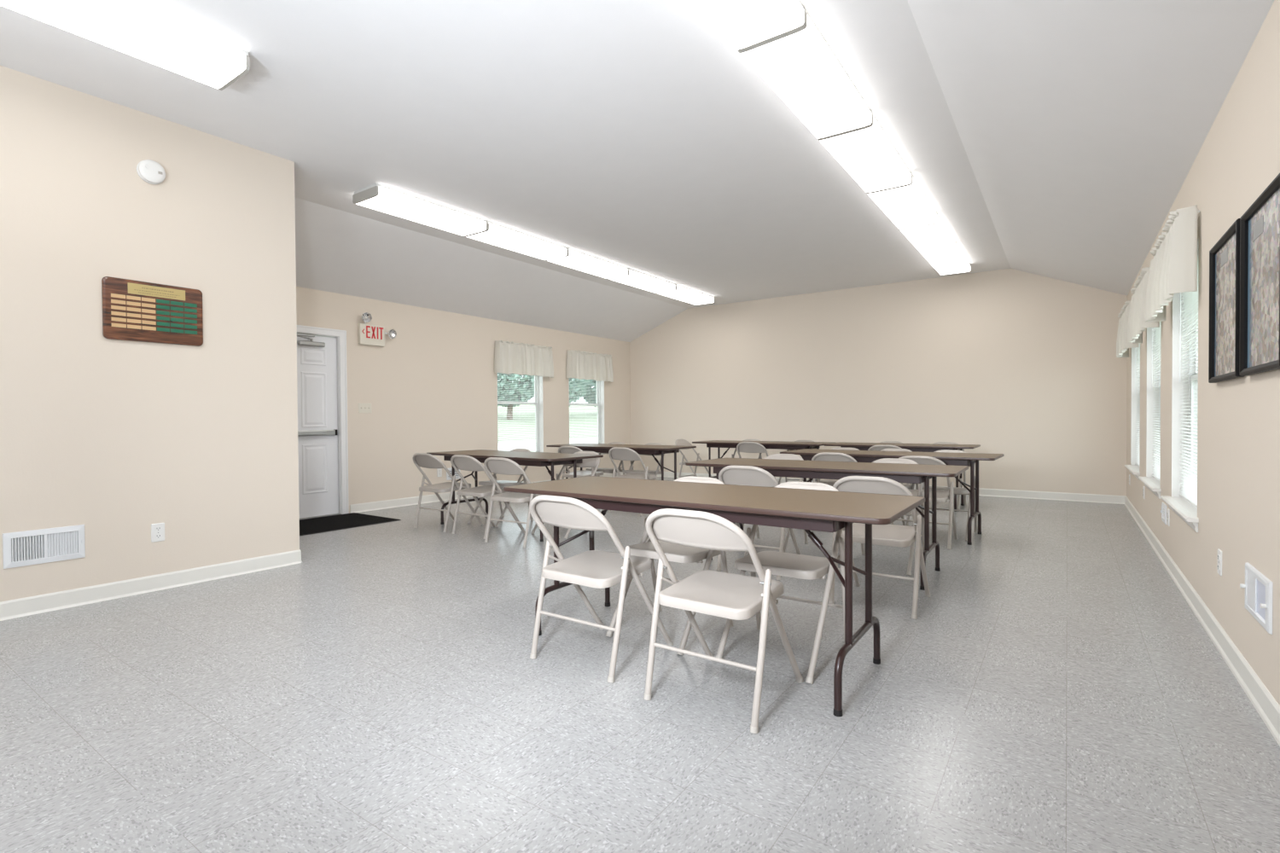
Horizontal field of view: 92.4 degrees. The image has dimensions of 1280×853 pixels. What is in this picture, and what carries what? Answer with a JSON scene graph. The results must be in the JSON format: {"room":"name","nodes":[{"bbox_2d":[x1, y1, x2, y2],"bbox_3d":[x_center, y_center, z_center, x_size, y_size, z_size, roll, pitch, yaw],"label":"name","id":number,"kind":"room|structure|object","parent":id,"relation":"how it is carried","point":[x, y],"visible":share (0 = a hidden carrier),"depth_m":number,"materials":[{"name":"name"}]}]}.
{"room":"event hall","nodes":[
{"label":"event hall","id":0,"kind":"room"},
{"bbox_2d":[0,65,299,602],"bbox_3d":[-5.141,-0.440,2.806,2.046,3.040,5.943,0,1,35],"label":"wall partition","id":1,"kind":"structure","parent":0,"point":[115,439],"depth_m":3.86,"materials":[{"name":"beige paint"}]},
{"bbox_2d":[2,524,85,569],"bbox_3d":[-3.397,0.683,3.510,0.016,0.196,0.343,0,1,35],"label":"air vent","id":2,"kind":"object","parent":1,"relation":"in","point":[34,547],"visible":1,"depth_m":3.50,"materials":[{"name":"white metal"}]},
{"bbox_2d":[0,549,302,621],"bbox_3d":[-5.117,1.030,2.828,2.066,0.100,5.963,0,1,35],"label":"baseboard","id":3,"kind":"structure","parent":1,"relation":"attached to","point":[10,609],"depth_m":3.86,"materials":[{"name":"white wood"}]},
{"bbox_2d":[136,159,165,184],"bbox_3d":[-3.099,-1.620,3.898,0.048,0.146,0.146,0,1,35],"label":"smoke detector","id":4,"kind":"object","parent":1,"relation":"attached to","point":[150,171],"visible":1,"depth_m":3.88,"materials":[{"name":"white plastic"}]},
{"bbox_2d":[101,276,203,346],"bbox_3d":[-3.099,-0.726,3.925,0.023,0.380,0.524,0,1,35],"label":"plaque","id":5,"kind":"object","parent":1,"relation":"attached to","point":[133,311],"visible":1,"depth_m":3.90,"materials":[{"name":"brown wood"}]},
{"bbox_2d":[151,523,164,542],"bbox_3d":[-3.098,0.682,3.946,0.009,0.117,0.072,0,1,35],"label":"wall outlet","id":6,"kind":"object","parent":1,"relation":"attached to","point":[157,530],"visible":1,"depth_m":3.94,"materials":[{"name":"white plastic"}]},
{"bbox_2d":[155,526,161,531],"bbox_3d":[-3.096,0.658,3.945,0.003,0.027,0.034,0,1,35],"label":"receptacle","id":7,"kind":"object","parent":6,"relation":"attached to","point":[157,528],"depth_m":3.94,"materials":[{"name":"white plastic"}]},
{"bbox_2d":[155,534,161,538],"bbox_3d":[-3.095,0.706,3.945,0.003,0.027,0.034,0,1,35],"label":"receptacle","id":8,"kind":"object","parent":6,"relation":"attached to","point":[157,536],"depth_m":3.94,"materials":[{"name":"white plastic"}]},
{"bbox_2d":[296,286,630,513],"bbox_3d":[-3.987,-0.243,6.376,0.140,2.535,13.395,0,1,35],"label":"wall","id":9,"kind":"structure","parent":0,"point":[432,386],"depth_m":8.03,"materials":[{"name":"beige paint"}]},
{"bbox_2d":[296,325,349,520],"bbox_3d":[-3.711,-0.040,6.658,0.271,2.118,1.098,0,1,35],"label":"door","id":10,"kind":"structure","parent":9,"relation":"in","point":[322,377],"depth_m":6.90,"materials":[{"name":"white paint"}]},
{"bbox_2d":[358,403,371,413],"bbox_3d":[-3.260,-0.218,7.283,0.017,0.118,0.165,0,1,35],"label":"light switch","id":11,"kind":"object","parent":9,"relation":"attached to","point":[363,408],"visible":1,"depth_m":7.28,"materials":[{"name":"beige plastic"}]},
{"bbox_2d":[357,312,396,346],"bbox_3d":[-3.143,-1.156,7.367,0.107,0.373,0.456,0,1,35],"label":"exit sign","id":12,"kind":"object","parent":9,"relation":"attached to","point":[368,334],"visible":1,"depth_m":7.29,"materials":[{"name":"beige plastic"}]},
{"bbox_2d":[436,468,442,477],"bbox_3d":[-2.661,0.612,8.153,0.009,0.117,0.072,0,1,35],"label":"wall outlet","id":13,"kind":"object","parent":9,"relation":"attached to","point":[439,470],"visible":0.94,"depth_m":8.15,"materials":[{"name":"white plastic"}]},
{"bbox_2d":[446,467,460,480],"bbox_3d":[-2.530,0.638,8.336,0.016,0.160,0.230,0,1,35],"label":"air vent","id":14,"kind":"object","parent":9,"relation":"in","point":[457,476],"visible":0.28,"depth_m":8.30,"materials":[{"name":"white metal"}]},
{"bbox_2d":[349,471,626,513],"bbox_3d":[-2.216,0.930,8.785,0.020,0.100,7.172,0,1,35],"label":"baseboard","id":15,"kind":"structure","parent":9,"relation":"attached to","point":[365,507],"depth_m":7.69,"materials":[{"name":"white wood"}]},
{"bbox_2d":[496,372,543,452],"bbox_3d":[-1.847,-0.281,9.398,0.189,1.624,1.080,0,1,35],"label":"window","id":16,"kind":"structure","parent":9,"relation":"in","point":[538,408],"depth_m":9.78,"materials":[{"name":"white plastic"}]},
{"bbox_2d":[497,373,541,452],"bbox_3d":[-1.849,-0.324,9.399,0.038,1.518,0.928,0,1,35],"label":"window blind","id":17,"kind":"object","parent":16,"relation":"attached to","point":[503,405],"visible":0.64,"depth_m":9.39,"materials":[{"name":"white plastic"}]},
{"bbox_2d":[494,340,553,378],"bbox_3d":[-1.736,-1.018,9.356,0.137,0.487,1.180,0,1,35],"label":"window valance","id":18,"kind":"object","parent":9,"relation":"attached to","point":[510,357],"visible":1,"depth_m":9.25,"materials":[{"name":"white fabric"}]},
{"bbox_2d":[568,378,605,454],"bbox_3d":[-0.950,-0.304,10.686,0.189,1.624,1.080,0,1,35],"label":"window","id":19,"kind":"structure","parent":9,"relation":"in","point":[602,387],"depth_m":11.07,"materials":[{"name":"white plastic"}]},
{"bbox_2d":[569,378,602,443],"bbox_3d":[-0.952,-0.347,10.687,0.038,1.518,0.928,0,1,35],"label":"window blind","id":20,"kind":"object","parent":19,"relation":"attached to","point":[599,386],"visible":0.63,"depth_m":10.69,"materials":[{"name":"white plastic"}]},
{"bbox_2d":[565,349,613,382],"bbox_3d":[-0.842,-1.041,10.640,0.136,0.487,1.190,0,1,35],"label":"window valance","id":21,"kind":"object","parent":9,"relation":"attached to","point":[580,365],"visible":1,"depth_m":10.52,"materials":[{"name":"white fabric"}]},
{"bbox_2d":[0,0,1274,342],"bbox_3d":[-0.888,-1.811,4.190,7.717,0.730,13.395,0,1,35],"label":"ceiling","id":22,"kind":"structure","parent":0,"point":[1056,139],"depth_m":4.00,"materials":[{"name":"white paint"}]},
{"bbox_2d":[0,0,250,90],"bbox_3d":[-2.557,-1.926,2.855,0.357,0.101,1.210,0,1,35],"label":"ceiling light","id":23,"kind":"object","parent":22,"relation":"attached to","point":[130,27],"visible":1,"depth_m":2.97,"materials":[{"name":"white plastic"}]},
{"bbox_2d":[352,183,488,236],"bbox_3d":[-1.979,-1.968,5.645,0.357,0.101,1.180,0,1,35],"label":"ceiling light","id":24,"kind":"object","parent":22,"relation":"attached to","point":[376,196],"visible":1,"depth_m":5.50,"materials":[{"name":"white plastic"}]},
{"bbox_2d":[465,221,568,260],"bbox_3d":[-1.305,-1.985,6.613,0.357,0.101,1.180,0,1,35],"label":"ceiling light","id":25,"kind":"object","parent":22,"relation":"attached to","point":[497,235],"visible":0.86,"depth_m":6.52,"materials":[{"name":"white plastic"}]},
{"bbox_2d":[546,247,628,279],"bbox_3d":[-0.631,-2.003,7.581,0.357,0.101,1.180,0,1,35],"label":"ceiling light","id":26,"kind":"object","parent":22,"relation":"attached to","point":[575,259],"visible":0.86,"depth_m":7.49,"materials":[{"name":"white plastic"}]},
{"bbox_2d":[609,267,675,293],"bbox_3d":[0.043,-2.020,8.550,0.357,0.101,1.180,0,1,35],"label":"ceiling light","id":27,"kind":"object","parent":22,"relation":"attached to","point":[635,278],"visible":0.86,"depth_m":8.46,"materials":[{"name":"white plastic"}]},
{"bbox_2d":[658,284,714,305],"bbox_3d":[0.718,-2.038,9.518,0.357,0.101,1.180,0,1,35],"label":"ceiling light","id":28,"kind":"object","parent":22,"relation":"attached to","point":[683,293],"visible":0.86,"depth_m":9.44,"materials":[{"name":"white plastic"}]},
{"bbox_2d":[692,0,805,52],"bbox_3d":[0.295,-1.940,2.520,0.357,0.101,1.210,0,1,35],"label":"ceiling light","id":29,"kind":"object","parent":22,"relation":"attached to","point":[746,24],"visible":1,"depth_m":2.86,"materials":[{"name":"white plastic"}]},
{"bbox_2d":[738,6,872,139],"bbox_3d":[0.986,-1.958,3.513,0.357,0.101,1.210,0,1,35],"label":"ceiling light","id":30,"kind":"object","parent":22,"relation":"attached to","point":[800,66],"visible":0.86,"depth_m":3.40,"materials":[{"name":"white plastic"}]},
{"bbox_2d":[818,110,912,193],"bbox_3d":[1.678,-1.976,4.506,0.357,0.101,1.210,0,1,35],"label":"ceiling light","id":31,"kind":"object","parent":22,"relation":"attached to","point":[868,154],"visible":0.86,"depth_m":4.40,"materials":[{"name":"white plastic"}]},
{"bbox_2d":[867,172,937,229],"bbox_3d":[2.369,-1.994,5.499,0.357,0.101,1.210,0,1,35],"label":"ceiling light","id":32,"kind":"object","parent":22,"relation":"attached to","point":[908,206],"visible":0.86,"depth_m":5.43,"materials":[{"name":"white plastic"}]},
{"bbox_2d":[899,213,956,255],"bbox_3d":[3.060,-2.012,6.492,0.357,0.101,1.210,0,1,35],"label":"ceiling light","id":33,"kind":"object","parent":22,"relation":"attached to","point":[935,238],"visible":0.86,"depth_m":6.43,"materials":[{"name":"white plastic"}]},
{"bbox_2d":[924,242,970,275],"bbox_3d":[3.752,-2.030,7.484,0.357,0.101,1.210,0,1,35],"label":"ceiling light","id":34,"kind":"object","parent":22,"relation":"attached to","point":[955,262],"visible":0.86,"depth_m":7.43,"materials":[{"name":"white plastic"}]},
{"bbox_2d":[0,477,1279,852],"bbox_3d":[-0.869,1.094,4.229,7.717,0.120,13.395,0,1,35],"label":"floor","id":35,"kind":"structure","parent":0,"point":[1054,689],"depth_m":2.28,"materials":[{"name":"tile"}]},
{"bbox_2d":[299,512,401,535],"bbox_3d":[-3.292,1.015,6.406,0.920,0.008,1.200,0,1,35],"label":"door mat","id":36,"kind":"object","parent":35,"relation":"on","point":[314,526],"visible":0.57,"depth_m":6.46,"materials":[{"name":"black rubber"}]},
{"bbox_2d":[412,453,483,532],"bbox_3d":[-1.952,0.637,6.184,0.479,0.766,0.587,0,1,33],"label":"folding chair","id":37,"kind":"object","parent":35,"relation":"on","point":[423,460],"visible":0.97,"depth_m":6.04,"materials":[{"name":"beige metal"}]},
{"bbox_2d":[450,454,521,539],"bbox_3d":[-1.471,0.638,5.844,0.479,0.766,0.587,0,1,35],"label":"folding chair","id":38,"kind":"object","parent":35,"relation":"on","point":[458,462],"visible":0.84,"depth_m":5.72,"materials":[{"name":"beige metal"}]},
{"bbox_2d":[467,448,533,527],"bbox_3d":[-1.453,0.629,6.491,0.479,0.766,0.587,0,1,35],"label":"folding chair","id":39,"kind":"object","parent":35,"relation":"on","point":[501,483],"visible":0.41,"depth_m":6.44,"materials":[{"name":"beige metal"}]},
{"bbox_2d":[426,449,603,541],"bbox_3d":[-1.285,0.641,6.109,1.877,0.739,0.712,0,1,38],"label":"folding table","id":40,"kind":"object","parent":35,"relation":"on","point":[522,458],"visible":0.65,"depth_m":5.85,"materials":[{"name":"brown wood"}]},
{"bbox_2d":[483,457,560,547],"bbox_3d":[-1.059,0.641,5.451,0.479,0.766,0.587,0,1,31],"label":"folding chair","id":41,"kind":"object","parent":35,"relation":"on","point":[495,465],"visible":0.88,"depth_m":5.30,"materials":[{"name":"beige metal"}]},
{"bbox_2d":[531,451,600,538],"bbox_3d":[-0.685,0.633,5.896,0.479,0.766,0.587,0,1,35],"label":"folding chair","id":42,"kind":"object","parent":35,"relation":"on","point":[590,462],"visible":0.41,"depth_m":6.01,"materials":[{"name":"beige metal"}]},
{"bbox_2d":[558,446,603,479],"bbox_3d":[-0.691,0.611,7.516,0.479,0.766,0.587,0,1,35],"label":"folding chair","id":43,"kind":"object","parent":35,"relation":"on","point":[569,450],"visible":0.52,"depth_m":7.38,"materials":[{"name":"beige metal"}]},
{"bbox_2d":[529,494,673,683],"bbox_3d":[-0.188,0.671,2.816,0.479,0.766,0.587,0,1,35],"label":"folding chair","id":44,"kind":"object","parent":35,"relation":"on","point":[598,569],"visible":1,"depth_m":2.69,"materials":[{"name":"beige metal"}]},
{"bbox_2d":[586,442,625,477],"bbox_3d":[-0.467,0.602,8.083,0.479,0.766,0.587,0,1,35],"label":"folding chair","id":45,"kind":"object","parent":35,"relation":"on","point":[604,470],"visible":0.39,"depth_m":8.01,"materials":[{"name":"beige metal"}]},
{"bbox_2d":[546,443,696,480],"bbox_3d":[-0.266,0.611,7.776,1.877,0.739,0.712,0,1,35],"label":"folding table","id":46,"kind":"object","parent":35,"relation":"on","point":[598,448],"visible":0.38,"depth_m":7.46,"materials":[{"name":"brown wood"}]},
{"bbox_2d":[608,447,656,516],"bbox_3d":[-0.056,0.612,7.098,0.479,0.766,0.587,0,1,35],"label":"folding chair","id":47,"kind":"object","parent":35,"relation":"on","point":[616,453],"visible":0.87,"depth_m":6.94,"materials":[{"name":"beige metal"}]},
{"bbox_2d":[622,442,664,480],"bbox_3d":[0.026,0.603,7.740,0.479,0.766,0.587,0,1,35],"label":"folding chair","id":48,"kind":"object","parent":35,"relation":"on","point":[631,470],"visible":0.4,"depth_m":7.76,"materials":[{"name":"beige metal"}]},
{"bbox_2d":[605,476,733,655],"bbox_3d":[0.172,0.664,3.155,0.479,0.766,0.587,0,1,35],"label":"folding chair","id":49,"kind":"object","parent":35,"relation":"on","point":[674,553],"visible":0.38,"depth_m":3.09,"materials":[{"name":"beige metal"}]},
{"bbox_2d":[674,439,712,478],"bbox_3d":[0.849,0.577,9.266,0.587,0.766,0.479,0,1,35],"label":"folding chair","id":50,"kind":"object","parent":35,"relation":"on","point":[678,442],"visible":0.57,"depth_m":9.34,"materials":[{"name":"beige metal"}]},
{"bbox_2d":[503,476,925,716],"bbox_3d":[0.264,0.674,2.888,1.877,0.739,0.712,0,1,35],"label":"folding table","id":51,"kind":"object","parent":35,"relation":"on","point":[808,510],"visible":0.78,"depth_m":2.57,"materials":[{"name":"brown wood"}]},
{"bbox_2d":[643,508,803,733],"bbox_3d":[0.324,0.674,2.404,0.479,0.766,0.587,0,1,35],"label":"folding chair","id":52,"kind":"object","parent":35,"relation":"on","point":[714,593],"visible":1,"depth_m":2.27,"materials":[{"name":"beige metal"}]},
{"bbox_2d":[724,439,762,484],"bbox_3d":[1.512,0.577,8.947,0.479,0.766,0.587,0,1,35],"label":"folding chair","id":53,"kind":"object","parent":35,"relation":"on","point":[735,451],"visible":0.18,"depth_m":9.14,"materials":[{"name":"beige metal"}]},
{"bbox_2d":[736,442,775,478],"bbox_3d":[1.620,0.583,8.454,0.479,0.766,0.587,0,1,35],"label":"folding chair","id":54,"kind":"object","parent":35,"relation":"on","point":[747,447],"visible":0.53,"depth_m":8.26,"materials":[{"name":"beige metal"}]},
{"bbox_2d":[716,465,800,580],"bbox_3d":[0.855,0.643,4.380,0.479,0.766,0.587,0,1,35],"label":"folding chair","id":55,"kind":"object","parent":35,"relation":"on","point":[738,475],"visible":0.47,"depth_m":4.18,"materials":[{"name":"beige metal"}]},
{"bbox_2d":[692,440,833,482],"bbox_3d":[1.707,0.588,8.596,1.877,0.739,0.712,0,1,35],"label":"folding table","id":56,"kind":"object","parent":35,"relation":"on","point":[711,444],"visible":0.52,"depth_m":8.46,"materials":[{"name":"brown wood"}]},
{"bbox_2d":[742,453,808,552],"bbox_3d":[1.129,0.630,5.229,0.479,0.766,0.587,0,1,35],"label":"folding chair","id":57,"kind":"object","parent":35,"relation":"on","point":[777,456],"visible":0.22,"depth_m":5.39,"materials":[{"name":"beige metal"}]},
{"bbox_2d":[715,481,844,684],"bbox_3d":[0.677,0.665,2.845,0.479,0.766,0.587,0,1,35],"label":"folding chair","id":58,"kind":"object","parent":35,"relation":"on","point":[802,567],"visible":0.48,"depth_m":2.79,"materials":[{"name":"beige metal"}]},
{"bbox_2d":[778,440,816,484],"bbox_3d":[2.177,0.579,8.484,0.479,0.766,0.587,0,1,35],"label":"folding chair","id":59,"kind":"object","parent":35,"relation":"on","point":[780,478],"visible":0.09,"depth_m":8.69,"materials":[{"name":"beige metal"}]},
{"bbox_2d":[685,458,968,590],"bbox_3d":[1.312,0.646,4.496,1.877,0.739,0.712,0,1,34],"label":"folding table","id":60,"kind":"object","parent":35,"relation":"on","point":[910,474],"visible":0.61,"depth_m":4.19,"materials":[{"name":"brown wood"}]},
{"bbox_2d":[810,452,857,531],"bbox_3d":[1.919,0.617,5.857,0.479,0.766,0.587,0,1,35],"label":"folding chair","id":61,"kind":"object","parent":35,"relation":"on","point":[828,456],"visible":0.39,"depth_m":5.65,"materials":[{"name":"beige metal"}]},
{"bbox_2d":[815,447,859,483],"bbox_3d":[2.019,0.610,6.279,0.479,0.766,0.587,0,1,35],"label":"folding chair","id":62,"kind":"object","parent":35,"relation":"on","point":[840,448],"visible":0.16,"depth_m":6.45,"materials":[{"name":"beige metal"}]},
{"bbox_2d":[829,476,930,619],"bbox_3d":[1.403,0.651,3.584,0.479,0.766,0.587,0,1,35],"label":"folding chair","id":63,"kind":"object","parent":35,"relation":"on","point":[886,535],"visible":0.73,"depth_m":3.40,"materials":[{"name":"beige metal"}]},
{"bbox_2d":[852,458,926,575],"bbox_3d":[1.824,0.635,4.538,0.479,0.766,0.587,0,1,35],"label":"folding chair","id":64,"kind":"object","parent":35,"relation":"on","point":[920,493],"visible":0.24,"depth_m":4.53,"materials":[{"name":"beige metal"}]},
{"bbox_2d":[867,444,912,489],"bbox_3d":[2.986,0.590,7.307,0.479,0.766,0.587,0,1,35],"label":"folding chair","id":65,"kind":"object","parent":35,"relation":"on","point":[879,447],"visible":0.2,"depth_m":7.10,"materials":[{"name":"beige metal"}]},
{"bbox_2d":[779,448,1004,545],"bbox_3d":[2.346,0.621,5.848,1.877,0.739,0.712,0,1,36],"label":"folding table","id":66,"kind":"object","parent":35,"relation":"on","point":[952,459],"visible":0.63,"depth_m":5.51,"materials":[{"name":"brown wood"}]},
{"bbox_2d":[880,441,907,484],"bbox_3d":[3.152,0.582,7.854,0.479,0.766,0.587,0,1,35],"label":"folding chair","id":67,"kind":"object","parent":35,"relation":"on","point":[891,442],"visible":0.09,"depth_m":8.05,"materials":[{"name":"beige metal"}]},
{"bbox_2d":[881,448,918,526],"bbox_3d":[2.445,0.611,6.007,0.479,0.766,0.587,0,1,35],"label":"folding chair","id":68,"kind":"object","parent":35,"relation":"on","point":[908,486],"visible":0.21,"depth_m":5.99,"materials":[{"name":"beige metal"}]},
{"bbox_2d":[823,442,980,511],"bbox_3d":[3.215,0.592,7.595,1.692,0.739,0.712,0,1,35],"label":"folding table","id":69,"kind":"object","parent":35,"relation":"on","point":[861,446],"visible":0.52,"depth_m":7.30,"materials":[{"name":"brown wood"}]},
{"bbox_2d":[890,455,957,549],"bbox_3d":[2.449,0.621,5.287,0.479,0.766,0.587,0,1,35],"label":"folding chair","id":70,"kind":"object","parent":35,"relation":"on","point":[942,497],"visible":0.48,"depth_m":5.07,"materials":[{"name":"beige metal"}]},
{"bbox_2d":[918,449,977,541],"bbox_3d":[2.825,0.613,5.669,0.479,0.766,0.587,0,1,35],"label":"folding chair","id":71,"kind":"object","parent":35,"relation":"on","point":[957,491],"visible":0.27,"depth_m":5.66,"materials":[{"name":"beige metal"}]},
{"bbox_2d":[934,442,965,509],"bbox_3d":[3.685,0.583,7.482,0.479,0.766,0.587,0,1,35],"label":"folding chair","id":72,"kind":"object","parent":35,"relation":"on","point":[940,443],"visible":0.23,"depth_m":7.46,"materials":[{"name":"beige metal"}]},
{"bbox_2d":[629,268,1127,495],"bbox_3d":[2.908,-0.584,9.646,7.437,3.040,0.140,0,1,35],"label":"wall","id":73,"kind":"structure","parent":0,"point":[1024,367],"depth_m":8.83,"materials":[{"name":"beige paint"}]},
{"bbox_2d":[656,471,1125,504],"bbox_3d":[2.871,0.887,9.600,7.437,0.100,0.020,0,1,35],"label":"baseboard","id":74,"kind":"structure","parent":73,"relation":"attached to","point":[988,492],"depth_m":8.00,"materials":[{"name":"white wood"}]},
{"bbox_2d":[1126,0,1279,705],"bbox_3d":[2.231,-0.224,2.047,0.140,2.535,13.395,0,1,35],"label":"wall","id":75,"kind":"structure","parent":0,"point":[1238,419],"depth_m":2.73,"materials":[{"name":"beige paint"}]},
{"bbox_2d":[1116,300,1139,357],"bbox_3d":[5.199,-1.025,6.555,0.137,0.487,1.210,0,1,35],"label":"window valance","id":76,"kind":"object","parent":75,"relation":"attached to","point":[1122,346],"visible":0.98,"depth_m":6.30,"materials":[{"name":"white fabric"}]},
{"bbox_2d":[1124,347,1140,480],"bbox_3d":[5.294,-0.287,6.497,0.189,1.624,1.120,0,1,35],"label":"window","id":77,"kind":"structure","parent":75,"relation":"in","point":[1133,468],"depth_m":6.91,"materials":[{"name":"white plastic"}]},
{"bbox_2d":[1134,343,1140,466],"bbox_3d":[5.296,-0.330,6.495,0.038,1.518,0.968,0,1,35],"label":"window blind","id":78,"kind":"object","parent":77,"relation":"attached to","point":[1137,348],"visible":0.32,"depth_m":6.78,"materials":[{"name":"white plastic"}]},
{"bbox_2d":[1127,267,1159,343],"bbox_3d":[4.251,-1.000,5.193,0.136,0.487,1.230,0,1,35],"label":"window valance","id":79,"kind":"object","parent":75,"relation":"attached to","point":[1137,324],"visible":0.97,"depth_m":4.98,"materials":[{"name":"white fabric"}]},
{"bbox_2d":[1138,321,1161,499],"bbox_3d":[4.351,-0.262,5.143,0.189,1.624,1.140,0,1,35],"label":"window","id":80,"kind":"structure","parent":75,"relation":"in","point":[1150,482],"depth_m":5.56,"materials":[{"name":"white plastic"}]},
{"bbox_2d":[1151,321,1160,481],"bbox_3d":[4.353,-0.305,5.141,0.038,1.518,0.988,0,1,35],"label":"window blind","id":81,"kind":"object","parent":80,"relation":"attached to","point":[1156,474],"visible":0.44,"depth_m":5.38,"materials":[{"name":"white plastic"}]},
{"bbox_2d":[1160,502,1166,524],"bbox_3d":[3.860,0.639,4.526,0.016,0.140,0.220,0,1,35],"label":"electrical outlet","id":82,"kind":"object","parent":75,"relation":"in","point":[1163,511],"visible":1,"depth_m":4.52,"materials":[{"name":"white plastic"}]},
{"bbox_2d":[1167,508,1169,526],"bbox_3d":[3.734,0.643,4.340,0.009,0.117,0.072,0,1,35],"label":"wall outlet","id":83,"kind":"object","parent":75,"relation":"attached to","point":[1168,509],"visible":1,"depth_m":4.31,"materials":[{"name":"white plastic"}]},
{"bbox_2d":[1145,204,1199,322],"bbox_3d":[3.312,-0.976,3.843,0.139,0.487,1.221,0,1,35],"label":"window valance","id":84,"kind":"object","parent":75,"relation":"attached to","point":[1173,266],"visible":1,"depth_m":3.39,"materials":[{"name":"white fabric"}]},
{"bbox_2d":[1160,238,1198,532],"bbox_3d":[3.409,-0.238,3.789,0.189,1.624,1.140,0,1,35],"label":"window","id":85,"kind":"structure","parent":75,"relation":"in","point":[1184,509],"depth_m":4.19,"materials":[{"name":"white plastic"}]},
{"bbox_2d":[1178,250,1198,507],"bbox_3d":[3.410,-0.281,3.787,0.038,1.518,0.988,0,1,35],"label":"window blind","id":86,"kind":"object","parent":85,"relation":"attached to","point":[1189,493],"visible":0.48,"depth_m":3.93,"materials":[{"name":"white plastic"}]},
{"bbox_2d":[1124,495,1279,746],"bbox_3d":[2.173,0.993,2.109,0.020,0.100,13.115,0,1,35],"label":"baseboard","id":87,"kind":"structure","parent":75,"relation":"attached to","point":[1259,696],"depth_m":2.78,"materials":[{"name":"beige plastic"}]},
{"bbox_2d":[1217,548,1221,575],"bbox_3d":[2.717,0.637,2.879,0.009,0.117,0.072,0,1,35],"label":"wall outlet","id":88,"kind":"object","parent":75,"relation":"attached to","point":[1219,552],"visible":1,"depth_m":2.86,"materials":[{"name":"white plastic"}]},
{"bbox_2d":[1208,218,1243,383],"bbox_3d":[2.598,-0.526,2.723,0.029,0.640,0.588,0,1,35],"label":"picture frame","id":89,"kind":"object","parent":75,"relation":"attached to","point":[1224,334],"visible":0.85,"depth_m":2.74,"materials":[{"name":"black paint"}]},
{"bbox_2d":[1214,232,1235,376],"bbox_3d":[2.605,-0.526,2.717,0.009,0.628,0.576,0,1,35],"label":"print","id":90,"kind":"object","parent":89,"relation":"attached to","point":[1224,250],"depth_m":2.75},
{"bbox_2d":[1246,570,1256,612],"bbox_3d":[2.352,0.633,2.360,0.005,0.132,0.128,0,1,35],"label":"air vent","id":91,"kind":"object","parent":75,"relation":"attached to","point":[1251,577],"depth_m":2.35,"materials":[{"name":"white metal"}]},
{"bbox_2d":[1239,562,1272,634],"bbox_3d":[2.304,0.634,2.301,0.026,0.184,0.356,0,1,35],"label":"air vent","id":92,"kind":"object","parent":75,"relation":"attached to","point":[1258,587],"visible":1,"depth_m":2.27,"materials":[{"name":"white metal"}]},
{"bbox_2d":[1239,173,1279,376],"bbox_3d":[2.231,-0.512,2.196,0.029,0.630,0.568,0,1,35],"label":"picture frame","id":93,"kind":"object","parent":75,"relation":"attached to","point":[1259,239],"visible":1,"depth_m":2.23,"materials":[{"name":"black paint"}]},
{"label":"outside","id":94,"kind":"structure","parent":0,"visible":0},
{"bbox_2d":[497,404,597,441],"bbox_3d":[-17.375,-1.353,66.917,45.000,3.920,130.000,0,1,35],"label":"grass bank","id":95,"kind":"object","parent":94,"point":[524,410],"depth_m":54.32,"materials":[{"name":"green plant"}]},
{"bbox_2d":[497,372,534,419],"bbox_3d":[-11.390,-4.420,53.567,6.402,7.730,6.385,0,1,35],"label":"shade tree","id":96,"kind":"object","parent":95,"relation":"on","point":[502,376],"visible":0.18,"depth_m":52.02,"materials":[{"name":"green plant"}]},
{"bbox_2d":[569,378,590,407],"bbox_3d":[-8.184,-4.842,61.716,6.856,8.309,6.768,0,1,35],"label":"shade tree","id":97,"kind":"object","parent":95,"relation":"on","point":[574,382],"visible":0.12,"depth_m":60.46,"materials":[{"name":"green plant"}]},
{"bbox_2d":[576,378,596,407],"bbox_3d":[-4.069,-4.861,69.456,6.612,8.086,6.674,0,1,35],"label":"shade tree","id":98,"kind":"object","parent":95,"relation":"on","point":[589,398],"visible":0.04,"depth_m":67.76,"materials":[{"name":"green plant"}]},
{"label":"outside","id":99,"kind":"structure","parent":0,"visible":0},
{"bbox_2d":[498,436,597,451],"bbox_3d":[-13.192,0.991,39.672,53.014,0.120,90.000,0,1,35],"label":"lawn","id":100,"kind":"structure","parent":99,"point":[520,440],"depth_m":39.41,"materials":[{"name":"green plant"}]},
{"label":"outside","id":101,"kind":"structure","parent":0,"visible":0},
{"bbox_2d":[498,438,597,450],"bbox_3d":[-4.992,0.947,33.961,7.000,0.013,90.000,0,1,35],"label":"driveway","id":102,"kind":"structure","parent":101,"point":[581,440],"depth_m":33.62,"materials":[{"name":"concrete"}]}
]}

